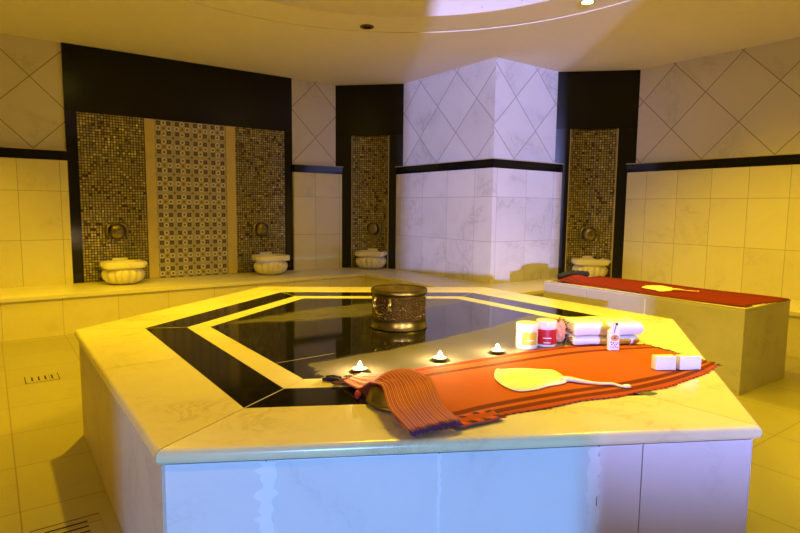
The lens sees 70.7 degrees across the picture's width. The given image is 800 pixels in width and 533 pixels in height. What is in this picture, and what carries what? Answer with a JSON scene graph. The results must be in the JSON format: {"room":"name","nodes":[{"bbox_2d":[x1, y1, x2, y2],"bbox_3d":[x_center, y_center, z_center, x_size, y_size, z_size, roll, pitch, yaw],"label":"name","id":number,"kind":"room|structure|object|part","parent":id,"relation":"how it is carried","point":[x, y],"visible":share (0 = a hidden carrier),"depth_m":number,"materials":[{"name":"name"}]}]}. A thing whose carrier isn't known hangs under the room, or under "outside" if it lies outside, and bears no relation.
{"room":"spa","nodes":[
{"label":"spa","id":0,"kind":"room"},
{"bbox_2d":[0,33,335,282],"bbox_3d":[-3.374,-0.725,4.884,6.350,2.460,0.150,-4,7,-36],"label":"wall","id":1,"kind":"structure","parent":0,"point":[31,81],"depth_m":4.92,"materials":[{"name":"tile"}]},
{"bbox_2d":[0,147,66,160],"bbox_3d":[-4.423,-0.890,3.967,3.597,0.082,0.059,-4,7,-36],"label":"trim","id":2,"kind":"structure","parent":1,"relation":"attached to","point":[4,152],"depth_m":4.85,"materials":[{"name":"black stone"}]},
{"bbox_2d":[0,146,66,150],"bbox_3d":[-4.420,-0.934,3.959,3.597,0.008,0.067,-4,7,-36],"label":"trim","id":3,"kind":"structure","parent":1,"relation":"attached to","point":[0,146],"depth_m":4.84,"materials":[{"name":"beige"}]},
{"bbox_2d":[0,157,72,287],"bbox_3d":[-4.432,-0.135,4.047,3.597,1.436,0.055,-4,7,-36],"label":"cladding","id":4,"kind":"object","parent":1,"relation":"attached to","point":[36,248],"visible":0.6,"depth_m":4.90,"materials":[{"name":"white tile"}]},
{"bbox_2d":[61,42,292,282],"bbox_3d":[-2.097,-0.962,5.689,2.190,2.125,0.018,-4,7,-36],"label":"wall panel","id":5,"kind":"object","parent":1,"relation":"attached to","point":[189,156],"visible":0.98,"depth_m":5.58,"materials":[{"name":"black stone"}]},
{"bbox_2d":[105,223,128,241],"bbox_3d":[-2.653,-0.320,5.295,0.204,0.180,0.088,-4,7,-36],"label":"tap","id":6,"kind":"object","parent":5,"relation":"attached to","point":[116,231],"visible":1,"depth_m":5.27,"materials":[{"name":"brown metal"}]},
{"bbox_2d":[253,222,269,237],"bbox_3d":[-1.500,-0.398,6.131,0.204,0.180,0.088,-4,7,-36],"label":"tap","id":7,"kind":"object","parent":5,"relation":"attached to","point":[260,228],"visible":1,"depth_m":6.11,"materials":[{"name":"brown metal"}]},
{"bbox_2d":[292,172,341,269],"bbox_3d":[-0.958,-0.360,6.568,0.618,1.436,0.055,-4,7,-36],"label":"cladding","id":8,"kind":"object","parent":1,"relation":"attached to","point":[317,197],"visible":0.64,"depth_m":6.52,"materials":[{"name":"white tile"}]},
{"bbox_2d":[292,164,341,173],"bbox_3d":[-0.947,-1.114,6.489,0.622,0.082,0.059,-4,7,-36],"label":"trim","id":9,"kind":"structure","parent":1,"relation":"attached to","point":[295,168],"depth_m":6.45,"materials":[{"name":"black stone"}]},
{"bbox_2d":[351,365,368,373],"bbox_3d":[-0.138,0.353,1.931,0.060,0.014,0.060,-4,7,-36],"label":"cup","id":10,"kind":"object","parent":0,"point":[358,369],"depth_m":1.92,"materials":[{"name":"grey"}]},
{"bbox_2d":[0,0,799,84],"bbox_3d":[-0.008,-1.838,1.936,8.750,0.436,8.750,-4,7,-36],"label":"ceiling","id":11,"kind":"structure","parent":0,"point":[320,41],"depth_m":4.52,"materials":[{"name":"paint"}]},
{"bbox_2d":[360,24,373,29],"bbox_3d":[-0.259,-1.883,4.435,0.112,0.010,0.112,-4,7,-36],"label":"recessed light","id":12,"kind":"object","parent":11,"relation":"in","point":[365,26],"visible":1,"depth_m":4.43,"materials":[{"name":"brown metal"}]},
{"bbox_2d":[579,0,595,4],"bbox_3d":[1.279,-1.804,3.848,0.112,0.014,0.112,-4,7,-36],"label":"recessed light","id":13,"kind":"object","parent":11,"relation":"in","point":[585,2],"visible":1,"depth_m":3.84,"materials":[{"name":"beige"}]},
{"bbox_2d":[0,334,799,532],"bbox_3d":[-0.037,0.875,2.218,8.750,0.100,8.750,-4,7,-36],"label":"floor","id":14,"kind":"structure","parent":0,"point":[49,473],"depth_m":2.46,"materials":[{"name":"tile"}]},
{"bbox_2d":[24,373,59,383],"bbox_3d":[-2.166,0.675,3.412,0.174,0.004,0.150,-4,7,-36],"label":"floor drain","id":15,"kind":"object","parent":14,"relation":"on","point":[53,376],"visible":1,"depth_m":3.40,"materials":[{"name":"metal"}]},
{"bbox_2d":[29,513,105,532],"bbox_3d":[-1.058,0.855,1.798,0.200,0.004,0.174,-4,7,-36],"label":"floor drain","id":16,"kind":"object","parent":14,"relation":"on","point":[93,523],"visible":1,"depth_m":1.84,"materials":[{"name":"stone"}]},
{"bbox_2d":[0,267,799,357],"bbox_3d":[0.244,0.461,4.133,11.758,0.332,4.984,2,6,9],"label":"bench","id":17,"kind":"object","parent":14,"relation":"on","point":[30,312],"visible":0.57,"depth_m":4.90,"materials":[{"name":"stone"}]},
{"bbox_2d":[99,258,146,284],"bbox_3d":[-2.522,0.044,5.152,0.383,0.227,0.329,-4,7,-36],"label":"basin","id":18,"kind":"object","parent":17,"relation":"on","point":[118,271],"visible":1,"depth_m":5.04,"materials":[{"name":"white stone"}]},
{"bbox_3d":[-2.527,0.083,5.153,0.351,0.150,0.329,-4,7,-36],"label":"fluted bowl","id":19,"kind":"part","parent":18,"relation":"part of","materials":[{"name":"white stone"}]},
{"bbox_2d":[252,252,289,274],"bbox_3d":[-1.367,-0.030,5.991,0.383,0.227,0.329,-4,7,-36],"label":"basin","id":20,"kind":"object","parent":17,"relation":"on","point":[267,263],"visible":1,"depth_m":5.87,"materials":[{"name":"white stone"}]},
{"bbox_3d":[-1.372,0.008,5.992,0.351,0.150,0.329,-4,7,-36],"label":"fluted bowl","id":21,"kind":"part","parent":20,"relation":"part of","materials":[{"name":"white stone"}]},
{"bbox_2d":[335,84,403,268],"bbox_3d":[-0.351,-1.032,6.692,0.805,2.156,0.170,2,6,9],"label":"wall panel","id":22,"kind":"object","parent":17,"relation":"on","point":[369,118],"visible":0.75,"depth_m":6.63,"materials":[{"name":"black stone"}]},
{"bbox_2d":[365,222,380,236],"bbox_3d":[-0.324,-0.441,6.697,0.204,0.180,0.088,2,6,9],"label":"tap","id":23,"kind":"object","parent":22,"relation":"attached to","point":[373,228],"visible":1,"depth_m":6.69,"materials":[{"name":"brown metal"}]},
{"bbox_2d":[355,248,387,268],"bbox_3d":[-0.337,-0.090,6.653,0.383,0.227,0.329,2,6,9],"label":"basin","id":24,"kind":"object","parent":17,"relation":"on","point":[371,258],"visible":1,"depth_m":6.53,"materials":[{"name":"white stone"}]},
{"bbox_3d":[-0.343,-0.052,6.658,0.351,0.150,0.329,2,6,9],"label":"fluted bowl","id":25,"kind":"part","parent":24,"relation":"part of","materials":[{"name":"white stone"}]},
{"bbox_3d":[0.245,0.311,4.117,11.758,0.030,4.984,2,6,9],"label":"seat","id":26,"kind":"part","parent":17,"relation":"part of","materials":[{"name":"stone"}]},
{"bbox_2d":[571,256,610,276],"bbox_3d":[1.992,0.013,5.907,0.383,0.227,0.329,2,6,9],"label":"basin","id":27,"kind":"object","parent":17,"relation":"on","point":[595,267],"visible":0.81,"depth_m":5.78,"materials":[{"name":"white stone"}]},
{"bbox_3d":[1.986,0.051,5.912,0.351,0.150,0.329,2,6,9],"label":"fluted bowl","id":28,"kind":"part","parent":27,"relation":"part of","materials":[{"name":"white stone"}]},
{"bbox_2d":[555,70,640,278],"bbox_3d":[2.027,-0.927,5.931,0.805,2.156,0.170,2,6,9],"label":"wall panel","id":29,"kind":"object","parent":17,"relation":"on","point":[597,119],"visible":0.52,"depth_m":5.86,"materials":[{"name":"black stone"}]},
{"bbox_2d":[580,226,599,242],"bbox_3d":[2.003,-0.333,5.954,0.204,0.180,0.088,2,6,9],"label":"tap","id":30,"kind":"object","parent":29,"relation":"attached to","point":[588,233],"visible":1,"depth_m":5.94,"materials":[{"name":"brown metal"}]},
{"bbox_2d":[74,287,761,532],"bbox_3d":[-0.013,0.523,2.750,2.587,0.490,3.162,-4,7,-36],"label":"platform","id":31,"kind":"object","parent":14,"relation":"on","point":[217,414],"visible":0.9,"depth_m":1.49,"materials":[{"name":"grey stone"}]},
{"bbox_3d":[-1.298,0.569,2.365,0.012,0.449,0.498,-4,7,-36],"label":"panel","id":32,"kind":"part","parent":31,"relation":"part of","materials":[{"name":"stone"}]},
{"bbox_3d":[-1.005,0.614,1.962,0.012,0.449,0.498,-4,7,-36],"label":"panel","id":33,"kind":"part","parent":31,"relation":"part of","materials":[{"name":"stone"}]},
{"bbox_3d":[-0.706,0.660,1.550,0.012,0.449,0.520,-4,7,-36],"label":"panel","id":34,"kind":"part","parent":31,"relation":"part of","materials":[{"name":"stone"}]},
{"bbox_3d":[-0.436,0.684,1.353,0.230,0.449,0.012,0,6,-7],"label":"panel","id":35,"kind":"part","parent":31,"relation":"part of","materials":[{"name":"white stone"}]},
{"bbox_3d":[-0.113,0.683,1.393,0.416,0.449,0.012,0,6,-7],"label":"panel","id":36,"kind":"part","parent":31,"relation":"part of","materials":[{"name":"white stone"}]},
{"bbox_2d":[351,361,368,373],"bbox_3d":[-0.138,0.341,1.930,0.060,0.038,0.060,-4,7,-36],"label":"tealight candle","id":37,"kind":"object","parent":31,"relation":"on","point":[359,368],"visible":1,"depth_m":1.92,"materials":[{"name":"white wax"}]},
{"bbox_2d":[322,368,461,436],"bbox_3d":[-0.036,0.345,1.636,0.192,0.091,0.572,-3,7,-30],"label":"striped cloth","id":38,"kind":"object","parent":31,"relation":"on","point":[413,398],"visible":1,"depth_m":1.49,"materials":[{"name":"fabric"}]},
{"bbox_2d":[370,284,427,331],"bbox_3d":[-0.011,0.192,2.671,0.288,0.184,0.272,-4,7,-36],"label":"copper bowl","id":39,"kind":"object","parent":31,"relation":"on","point":[395,307],"visible":1,"depth_m":2.57,"materials":[{"name":"brown metal"}]},
{"bbox_3d":[-0.088,0.197,2.559,0.096,0.054,0.014,5,7,35],"label":"handle","id":40,"kind":"part","parent":39,"relation":"part of","materials":[{"name":"gold metal"}]},
{"bbox_2d":[432,351,447,361],"bbox_3d":[0.148,0.328,2.085,0.060,0.038,0.060,2,6,14],"label":"tealight candle","id":41,"kind":"object","parent":31,"relation":"on","point":[438,358],"visible":1,"depth_m":2.08,"materials":[{"name":"white wax"}]},
{"bbox_2d":[432,355,447,361],"bbox_3d":[0.148,0.340,2.086,0.060,0.014,0.060,2,6,14],"label":"cup","id":42,"kind":"object","parent":41,"relation":"on","point":[438,358],"depth_m":2.07,"materials":[{"name":"grey metal"}]},
{"bbox_2d":[490,344,504,353],"bbox_3d":[0.381,0.319,2.201,0.060,0.038,0.060,5,7,35],"label":"tealight candle","id":43,"kind":"object","parent":31,"relation":"on","point":[497,350],"visible":1,"depth_m":2.19,"materials":[{"name":"white wax"}]},
{"bbox_2d":[490,348,504,353],"bbox_3d":[0.381,0.331,2.202,0.060,0.014,0.060,5,7,35],"label":"cup","id":44,"kind":"object","parent":43,"relation":"on","point":[493,350],"depth_m":2.19,"materials":[{"name":"grey"}]},
{"bbox_3d":[0.300,0.682,1.444,0.413,0.449,0.012,0,6,-7],"label":"panel","id":45,"kind":"part","parent":31,"relation":"part of","materials":[{"name":"white stone"}]},
{"bbox_2d":[516,320,537,349],"bbox_3d":[0.516,0.277,2.292,0.088,0.104,0.088,0,6,-3],"label":"jar","id":46,"kind":"object","parent":31,"relation":"on","point":[526,330],"visible":1,"depth_m":2.26,"materials":[{"name":"white plastic"}]},
{"bbox_3d":[0.516,0.240,2.289,0.088,0.029,0.088,0,6,-3],"label":"lid","id":47,"kind":"part","parent":46,"relation":"part of","materials":[{"name":"beige plastic"}]},
{"bbox_2d":[357,343,722,429],"bbox_3d":[0.527,0.362,1.915,1.342,0.015,0.551,-3,7,-29],"label":"cloth","id":48,"kind":"object","parent":31,"relation":"on","point":[470,390],"visible":0.71,"depth_m":1.87,"materials":[{"name":"orange fabric"}]},
{"bbox_2d":[366,384,390,411],"bbox_3d":[0.008,0.350,1.632,0.214,0.071,0.214,-4,7,-36],"label":"bowl","id":49,"kind":"object","parent":48,"relation":"on","point":[375,397],"visible":0.21,"depth_m":1.57,"materials":[{"name":"brown metal"}]},
{"bbox_2d":[494,368,630,391],"bbox_3d":[0.510,0.362,1.850,0.400,0.015,0.233,0,6,-8],"label":"mitt","id":50,"kind":"object","parent":48,"relation":"on","point":[516,379],"visible":1,"depth_m":1.81,"materials":[{"name":"beige fabric"}]},
{"bbox_2d":[607,323,619,349],"bbox_3d":[0.848,0.276,2.239,0.044,0.113,0.023,0,6,-7],"label":"bottle","id":51,"kind":"object","parent":48,"relation":"on","point":[613,334],"visible":1,"depth_m":2.23,"materials":[{"name":"white plastic"}]},
{"bbox_2d":[651,354,676,369],"bbox_3d":[0.927,0.336,1.981,0.076,0.049,0.033,0,6,-7],"label":"soap bar","id":52,"kind":"object","parent":48,"relation":"on","point":[661,361],"visible":1,"depth_m":1.97,"materials":[{"name":"white"}]},
{"bbox_2d":[675,354,701,369],"bbox_3d":[1.016,0.337,1.987,0.080,0.049,0.033,0,6,-6],"label":"soap bar","id":53,"kind":"object","parent":48,"relation":"on","point":[683,361],"visible":0.98,"depth_m":1.97,"materials":[{"name":"white"}]},
{"bbox_2d":[536,318,556,346],"bbox_3d":[0.604,0.273,2.333,0.086,0.107,0.086,1,6,6],"label":"jar","id":54,"kind":"object","parent":31,"relation":"on","point":[547,327],"visible":0.88,"depth_m":2.30,"materials":[{"name":"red plastic"}]},
{"bbox_3d":[0.604,0.234,2.329,0.086,0.030,0.086,1,6,6],"label":"lid","id":55,"kind":"part","parent":54,"relation":"part of","materials":[{"name":"beige plastic"}]},
{"bbox_2d":[556,319,565,341],"bbox_3d":[0.672,0.272,2.381,0.058,0.098,0.059,1,6,7],"label":"sponge","id":56,"kind":"object","parent":31,"relation":"on","point":[561,327],"visible":0.66,"depth_m":2.36,"materials":[{"name":"pink"}]},
{"bbox_2d":[564,331,639,344],"bbox_3d":[0.837,0.298,2.399,0.296,0.038,0.171,0,6,-6],"label":"folded towel","id":57,"kind":"object","parent":31,"relation":"on","point":[583,339],"visible":0.56,"depth_m":2.32,"materials":[{"name":"white fabric"}]},
{"bbox_2d":[559,316,643,335],"bbox_3d":[0.847,0.250,2.397,0.312,0.057,0.176,0,6,-6],"label":"folded towel","id":58,"kind":"object","parent":57,"relation":"on","point":[585,325],"visible":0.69,"depth_m":2.33,"materials":[{"name":"white fabric"}]},
{"bbox_3d":[0.566,0.681,1.477,0.118,0.449,0.012,0,6,-7],"label":"panel","id":59,"kind":"part","parent":31,"relation":"part of","materials":[{"name":"white stone"}]},
{"bbox_3d":[0.777,0.681,1.503,0.304,0.449,0.012,0,6,-7],"label":"panel","id":60,"kind":"part","parent":31,"relation":"part of","materials":[{"name":"white stone"}]},
{"bbox_3d":[1.016,0.654,1.784,0.012,0.449,0.548,3,6,18],"label":"panel","id":61,"kind":"part","parent":31,"relation":"part of","materials":[{"name":"white stone"}]},
{"bbox_2d":[544,276,790,395],"bbox_3d":[1.779,0.409,3.960,0.633,0.505,1.430,-4,7,-36],"label":"bench","id":62,"kind":"object","parent":14,"relation":"on","point":[750,343],"visible":0.55,"depth_m":3.39,"materials":[{"name":"grey stone"}]},
{"bbox_2d":[557,270,588,278],"bbox_3d":[1.379,0.064,4.481,0.363,0.072,0.072,-4,7,-36],"label":"roll","id":63,"kind":"object","parent":62,"relation":"on","point":[573,272],"visible":0.63,"depth_m":4.43,"materials":[{"name":"black fabric"}]},
{"bbox_2d":[554,275,789,307],"bbox_3d":[1.799,0.136,3.912,0.596,0.050,1.429,-4,7,-36],"label":"cloth","id":64,"kind":"object","parent":62,"relation":"on","point":[746,300],"visible":0.93,"depth_m":3.74,"materials":[{"name":"fabric"}]},
{"bbox_2d":[642,285,698,291],"bbox_3d":[1.803,0.150,3.821,0.235,0.016,0.342,-3,7,-28],"label":"mitt","id":65,"kind":"object","parent":64,"relation":"on","point":[659,288],"visible":1,"depth_m":3.81,"materials":[{"name":"beige fabric"}]},
{"bbox_2d":[403,57,495,165],"bbox_3d":[0.469,-0.805,6.049,0.100,2.460,1.552,-4,7,-36],"label":"wall pillar","id":66,"kind":"structure","parent":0,"point":[449,116],"depth_m":5.81,"materials":[{"name":"white tile"}]},
{"bbox_2d":[493,57,557,162],"bbox_3d":[1.262,-0.763,5.730,1.002,2.460,0.100,-4,7,-36],"label":"wall","id":67,"kind":"structure","parent":0,"point":[525,95],"depth_m":5.56,"materials":[{"name":"white tile"}]},
{"bbox_2d":[395,168,561,283],"bbox_3d":[0.818,-0.312,6.297,1.012,1.436,1.562,-4,7,-36],"label":"cladding","id":68,"kind":"object","parent":67,"relation":"attached to","point":[482,225],"visible":0.65,"depth_m":5.73,"materials":[{"name":"white tile"}]},
{"bbox_2d":[396,158,563,173],"bbox_3d":[0.826,-1.067,6.218,1.020,0.082,1.570,-4,7,-36],"label":"trim","id":69,"kind":"structure","parent":67,"relation":"attached to","point":[486,163],"depth_m":5.67,"materials":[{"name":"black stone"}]},
{"bbox_2d":[636,37,799,162],"bbox_3d":[4.181,-0.501,3.512,0.150,2.460,5.810,-4,7,-36],"label":"wall","id":70,"kind":"structure","parent":0,"point":[746,101],"depth_m":5.06,"materials":[{"name":"tile"}]},
{"bbox_2d":[622,164,799,299],"bbox_3d":[4.076,0.011,3.527,0.055,1.436,5.865,-4,7,-36],"label":"cladding","id":71,"kind":"object","parent":70,"relation":"attached to","point":[734,229],"visible":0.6,"depth_m":5.10,"materials":[{"name":"white tile"}]},
{"bbox_2d":[627,153,799,172],"bbox_3d":[4.082,-0.744,3.449,0.059,0.082,5.869,-4,7,-36],"label":"trim","id":72,"kind":"structure","parent":70,"relation":"attached to","point":[792,159],"depth_m":5.06,"materials":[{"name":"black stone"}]}
]}

